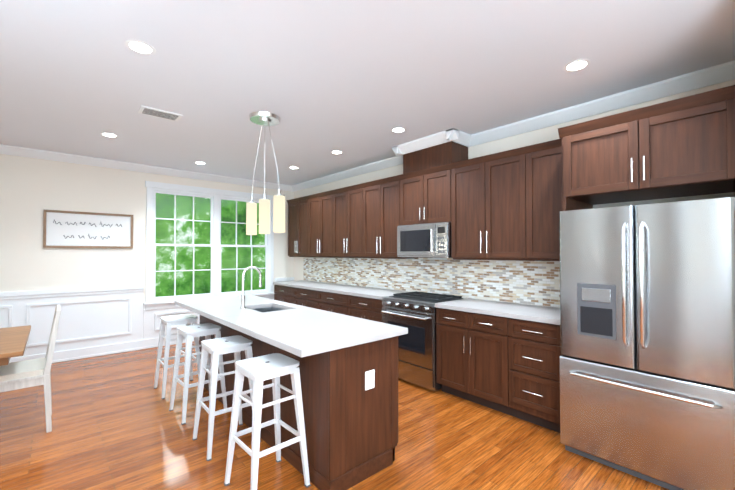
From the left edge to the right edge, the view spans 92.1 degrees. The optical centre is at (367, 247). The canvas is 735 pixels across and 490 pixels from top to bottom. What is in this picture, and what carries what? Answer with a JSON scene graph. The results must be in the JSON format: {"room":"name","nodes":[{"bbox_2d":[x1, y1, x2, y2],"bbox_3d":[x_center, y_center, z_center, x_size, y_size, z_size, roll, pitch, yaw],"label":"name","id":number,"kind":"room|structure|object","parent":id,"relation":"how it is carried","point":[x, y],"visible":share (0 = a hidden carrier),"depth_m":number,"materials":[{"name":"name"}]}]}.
{"room":"kitchen","nodes":[
{"label":"kitchen","id":0,"kind":"room"},
{"bbox_2d":[0,154,291,302],"bbox_3d":[-3.459,0.139,5.418,5.160,2.780,0.120,1,-1,-42],"label":"wall","id":1,"kind":"structure","parent":0,"point":[31,189],"depth_m":4.84,"materials":[{"name":"paint"}]},
{"bbox_2d":[43,209,132,247],"bbox_3d":[-3.868,-0.247,4.958,0.990,0.500,0.030,1,-1,-42],"label":"framed sign","id":2,"kind":"object","parent":1,"relation":"attached to","point":[69,229],"visible":1,"depth_m":4.92,"materials":[{"name":"white paper"}]},
{"bbox_2d":[0,341,668,489],"bbox_3d":[-0.771,1.510,2.354,5.440,0.050,8.240,1,-1,-42],"label":"floor","id":3,"kind":"structure","parent":0,"point":[117,424],"depth_m":2.67,"materials":[{"name":"brown wood"}]},
{"bbox_2d":[0,325,30,365],"bbox_3d":[-3.275,1.107,2.545,1.200,0.760,1.200,1,-1,-42],"label":"dining table","id":4,"kind":"object","parent":3,"relation":"on","point":[13,341],"visible":1,"depth_m":2.77,"materials":[{"name":"brown wood"}]},
{"bbox_2d":[0,304,60,432],"bbox_3d":[-2.874,1.003,2.903,0.534,0.980,0.440,1,-1,-42],"label":"dining chair","id":5,"kind":"object","parent":3,"relation":"on","point":[24,374],"visible":1,"depth_m":2.86,"materials":[{"name":"wood"}]},
{"bbox_2d":[154,314,199,398],"bbox_3d":[-2.021,1.122,3.791,0.390,0.766,0.390,1,-1,-42],"label":"stool","id":6,"kind":"object","parent":3,"relation":"on","point":[168,322],"visible":0.77,"depth_m":3.76,"materials":[{"name":"white wood"}]},
{"bbox_2d":[169,323,226,424],"bbox_3d":[-1.557,1.115,3.267,0.390,0.766,0.390,1,-1,-44],"label":"stool","id":7,"kind":"object","parent":3,"relation":"on","point":[189,333],"visible":0.69,"depth_m":3.24,"materials":[{"name":"white wood"}]},
{"bbox_2d":[192,335,260,460],"bbox_3d":[-1.092,1.107,2.744,0.390,0.766,0.390,1,-1,-40],"label":"stool","id":8,"kind":"object","parent":3,"relation":"on","point":[215,348],"visible":0.77,"depth_m":2.69,"materials":[{"name":"white wood"}]},
{"bbox_2d":[224,353,310,489],"bbox_3d":[-0.628,1.099,2.220,0.390,0.766,0.390,1,-1,-43],"label":"stool","id":9,"kind":"object","parent":3,"relation":"on","point":[259,370],"visible":1,"depth_m":2.20,"materials":[{"name":"white wood"}]},
{"bbox_2d":[198,307,399,489],"bbox_3d":[-0.828,1.053,3.245,0.621,0.890,2.534,1,-1,-42],"label":"kitchen island","id":10,"kind":"object","parent":3,"relation":"on","point":[348,367],"depth_m":2.30,"materials":[{"name":"brown wood"}]},
{"bbox_2d":[175,295,406,358],"bbox_3d":[-0.915,0.586,3.170,0.850,0.040,2.650,1,-1,-42],"label":"island countertop","id":11,"kind":"structure","parent":10,"relation":"on","point":[299,330],"depth_m":2.58,"materials":[{"name":"white stone"}]},
{"bbox_2d":[238,266,261,308],"bbox_3d":[-1.128,0.370,3.388,0.212,0.396,0.131,1,-1,-42],"label":"faucet","id":12,"kind":"object","parent":11,"relation":"on","point":[242,297],"visible":1,"depth_m":3.31,"materials":[{"name":"silver metal"}]},
{"bbox_2d":[273,280,561,432],"bbox_3d":[0.140,1.055,4.754,0.655,0.930,4.830,1,-1,-42],"label":"base cabinet","id":13,"kind":"object","parent":3,"relation":"on","point":[503,357],"visible":0.73,"depth_m":3.27,"materials":[{"name":"brown wood"}]},
{"bbox_2d":[381,291,465,390],"bbox_3d":[0.642,1.032,4.123,0.707,0.958,0.752,1,-1,-42],"label":"range","id":14,"kind":"object","parent":3,"relation":"on","point":[414,313],"visible":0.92,"depth_m":3.84,"materials":[{"name":"silver metal"}]},
{"bbox_2d":[559,197,734,489],"bbox_3d":[1.971,0.609,2.488,0.876,1.755,0.900,1,-1,-42],"label":"refrigerator","id":15,"kind":"object","parent":3,"relation":"on","point":[647,342],"visible":1,"depth_m":2.18,"materials":[{"name":"metal"}]},
{"bbox_2d":[0,0,734,185],"bbox_3d":[-0.771,-1.320,2.395,5.440,0.050,8.240,1,-1,-42],"label":"ceiling","id":16,"kind":"structure","parent":0,"point":[355,81],"depth_m":2.57,"materials":[{"name":"paint"}]},
{"bbox_2d":[100,132,118,137],"bbox_3d":[-2.901,-1.268,3.981,0.168,0.004,0.168,0,-1,21],"label":"recessed light","id":17,"kind":"object","parent":16,"relation":"in","point":[103,133],"depth_m":3.97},
{"bbox_2d":[125,40,155,54],"bbox_3d":[-1.465,-1.293,2.288,0.168,0.004,0.168,0,-1,3],"label":"recessed light","id":18,"kind":"object","parent":16,"relation":"in","point":[140,47],"depth_m":2.28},
{"bbox_2d":[137,105,182,121],"bbox_3d":[-1.967,-1.273,3.366,0.340,0.012,0.200,1,-1,-42],"label":"ceiling vent","id":19,"kind":"object","parent":16,"relation":"in","point":[158,113],"visible":0.98,"depth_m":3.34,"materials":[{"name":"white metal"}]},
{"bbox_2d":[246,111,284,234],"bbox_3d":[-1.005,-0.708,3.463,0.300,1.138,0.710,1,-1,-42],"label":"pendant light","id":20,"kind":"object","parent":16,"relation":"hanging from","point":[265,118],"visible":1,"depth_m":3.41,"materials":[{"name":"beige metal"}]},
{"bbox_2d":[331,150,342,153],"bbox_3d":[-0.402,-1.258,4.661,0.168,0.004,0.168,-1,-1,39],"label":"recessed light","id":21,"kind":"object","parent":16,"relation":"in","point":[335,151],"depth_m":4.66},
{"bbox_2d":[391,127,405,132],"bbox_3d":[0.333,-1.270,3.816,0.168,0.004,0.168,-1,-1,39],"label":"recessed light","id":22,"kind":"object","parent":16,"relation":"in","point":[397,129],"depth_m":3.80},
{"bbox_2d":[563,59,590,71],"bbox_3d":[1.481,-1.289,2.509,0.168,0.004,0.168,0,-1,21],"label":"recessed light","id":23,"kind":"object","parent":16,"relation":"in","point":[576,65],"depth_m":2.50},
{"bbox_2d":[292,80,734,307],"bbox_3d":[1.216,0.121,4.138,0.126,2.780,8.240,1,-1,-42],"label":"wall","id":24,"kind":"structure","parent":0,"point":[537,283],"depth_m":4.08,"materials":[{"name":"tile"}]},
{"bbox_2d":[287,199,293,256],"bbox_3d":[-1.211,-0.369,6.529,0.350,1.030,0.412,1,-1,-42],"label":"upper cabinet","id":25,"kind":"object","parent":24,"relation":"attached to","point":[290,203],"depth_m":6.49,"materials":[{"name":"brown wood"}]},
{"bbox_2d":[294,197,305,256],"bbox_3d":[-0.995,-0.373,6.285,0.350,1.030,0.471,1,-1,-42],"label":"upper cabinet","id":26,"kind":"object","parent":24,"relation":"attached to","point":[299,203],"depth_m":6.25,"materials":[{"name":"brown wood"}]},
{"bbox_2d":[306,193,317,256],"bbox_3d":[-0.759,-0.377,6.020,0.350,1.030,0.471,1,-1,-42],"label":"upper cabinet","id":27,"kind":"object","parent":24,"relation":"attached to","point":[311,200],"depth_m":5.97,"materials":[{"name":"brown wood"}]},
{"bbox_2d":[318,191,329,256],"bbox_3d":[-0.524,-0.381,5.754,0.350,1.030,0.471,1,-1,-42],"label":"upper cabinet","id":28,"kind":"object","parent":24,"relation":"attached to","point":[324,197],"depth_m":5.70,"materials":[{"name":"brown wood"}]},
{"bbox_2d":[330,189,341,256],"bbox_3d":[-0.289,-0.385,5.489,0.350,1.030,0.471,1,-1,-42],"label":"upper cabinet","id":29,"kind":"object","parent":24,"relation":"attached to","point":[335,195],"depth_m":5.46,"materials":[{"name":"brown wood"}]},
{"bbox_2d":[342,185,357,256],"bbox_3d":[-0.053,-0.389,5.224,0.350,1.030,0.471,1,-1,-42],"label":"upper cabinet","id":30,"kind":"object","parent":24,"relation":"attached to","point":[349,194],"depth_m":5.20,"materials":[{"name":"brown wood"}]},
{"bbox_2d":[358,181,373,256],"bbox_3d":[0.182,-0.392,4.958,0.350,1.030,0.471,1,-1,-42],"label":"upper cabinet","id":31,"kind":"object","parent":24,"relation":"attached to","point":[365,191],"depth_m":4.93,"materials":[{"name":"brown wood"}]},
{"bbox_2d":[0,60,734,362],"bbox_3d":[-0.778,0.095,2.382,5.200,2.780,8.020,1,-1,-42],"label":"trim molding","id":32,"kind":"structure","parent":24,"relation":"attached to","point":[96,321],"depth_m":4.85,"materials":[{"name":"white wood"}]},
{"bbox_2d":[374,174,402,256],"bbox_3d":[0.419,-0.396,4.692,0.350,1.030,0.473,1,-1,-42],"label":"upper cabinet","id":33,"kind":"object","parent":24,"relation":"attached to","point":[387,191],"depth_m":4.62,"materials":[{"name":"brown wood"}]},
{"bbox_2d":[402,169,417,224],"bbox_3d":[0.682,-0.597,4.399,0.350,0.638,0.438,1,-1,-42],"label":"upper cabinet","id":34,"kind":"object","parent":24,"relation":"attached to","point":[409,181],"depth_m":4.33,"materials":[{"name":"brown wood"}]},
{"bbox_2d":[418,161,449,223],"bbox_3d":[0.896,-0.600,4.157,0.350,0.638,0.439,1,-1,-42],"label":"upper cabinet","id":35,"kind":"object","parent":24,"relation":"attached to","point":[434,182],"depth_m":4.05,"materials":[{"name":"brown wood"}]},
{"bbox_2d":[397,222,451,257],"bbox_3d":[0.750,-0.080,4.235,0.450,0.392,0.752,1,-1,-42],"label":"microwave","id":36,"kind":"object","parent":35,"relation":"attached to","point":[431,240],"visible":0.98,"depth_m":4.06,"materials":[{"name":"silver metal"}]},
{"bbox_2d":[403,141,467,172],"bbox_3d":[0.808,-1.092,4.275,0.334,0.348,0.721,1,-1,-42],"label":"upper cabinet","id":37,"kind":"object","parent":24,"relation":"attached to","point":[449,151],"depth_m":4.08,"materials":[{"name":"brown wood"}]},
{"bbox_2d":[450,157,477,259],"bbox_3d":[1.178,-0.409,3.837,0.350,1.030,0.528,1,-1,-42],"label":"upper cabinet","id":38,"kind":"object","parent":24,"relation":"attached to","point":[464,173],"depth_m":3.76,"materials":[{"name":"brown wood"}]},
{"bbox_2d":[478,148,517,260],"bbox_3d":[1.450,-0.413,3.530,0.350,1.030,0.525,1,-1,-42],"label":"upper cabinet","id":39,"kind":"object","parent":24,"relation":"attached to","point":[509,204],"depth_m":3.47,"materials":[{"name":"brown wood"}]},
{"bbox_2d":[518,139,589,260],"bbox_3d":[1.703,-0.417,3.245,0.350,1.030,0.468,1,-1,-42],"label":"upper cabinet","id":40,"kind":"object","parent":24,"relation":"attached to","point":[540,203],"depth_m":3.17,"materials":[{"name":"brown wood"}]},
{"bbox_2d":[558,112,641,204],"bbox_3d":[1.932,-0.660,2.757,0.660,0.540,0.532,1,-1,-42],"label":"upper cabinet","id":41,"kind":"object","parent":24,"relation":"attached to","point":[592,153],"depth_m":2.60,"materials":[{"name":"brown wood"}]},
{"bbox_2d":[626,85,734,199],"bbox_3d":[2.208,-0.664,2.446,0.660,0.540,0.533,1,-1,-42],"label":"upper cabinet","id":42,"kind":"object","parent":24,"relation":"attached to","point":[685,146],"depth_m":2.24,"materials":[{"name":"brown wood"}]},
{"label":"outside","id":43,"kind":"structure","parent":0,"visible":0},
{"bbox_2d":[151,188,269,301],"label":"window","id":44,"kind":"structure","parent":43,"point":[203,205],"depth_m":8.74,"materials":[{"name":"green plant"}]}
]}

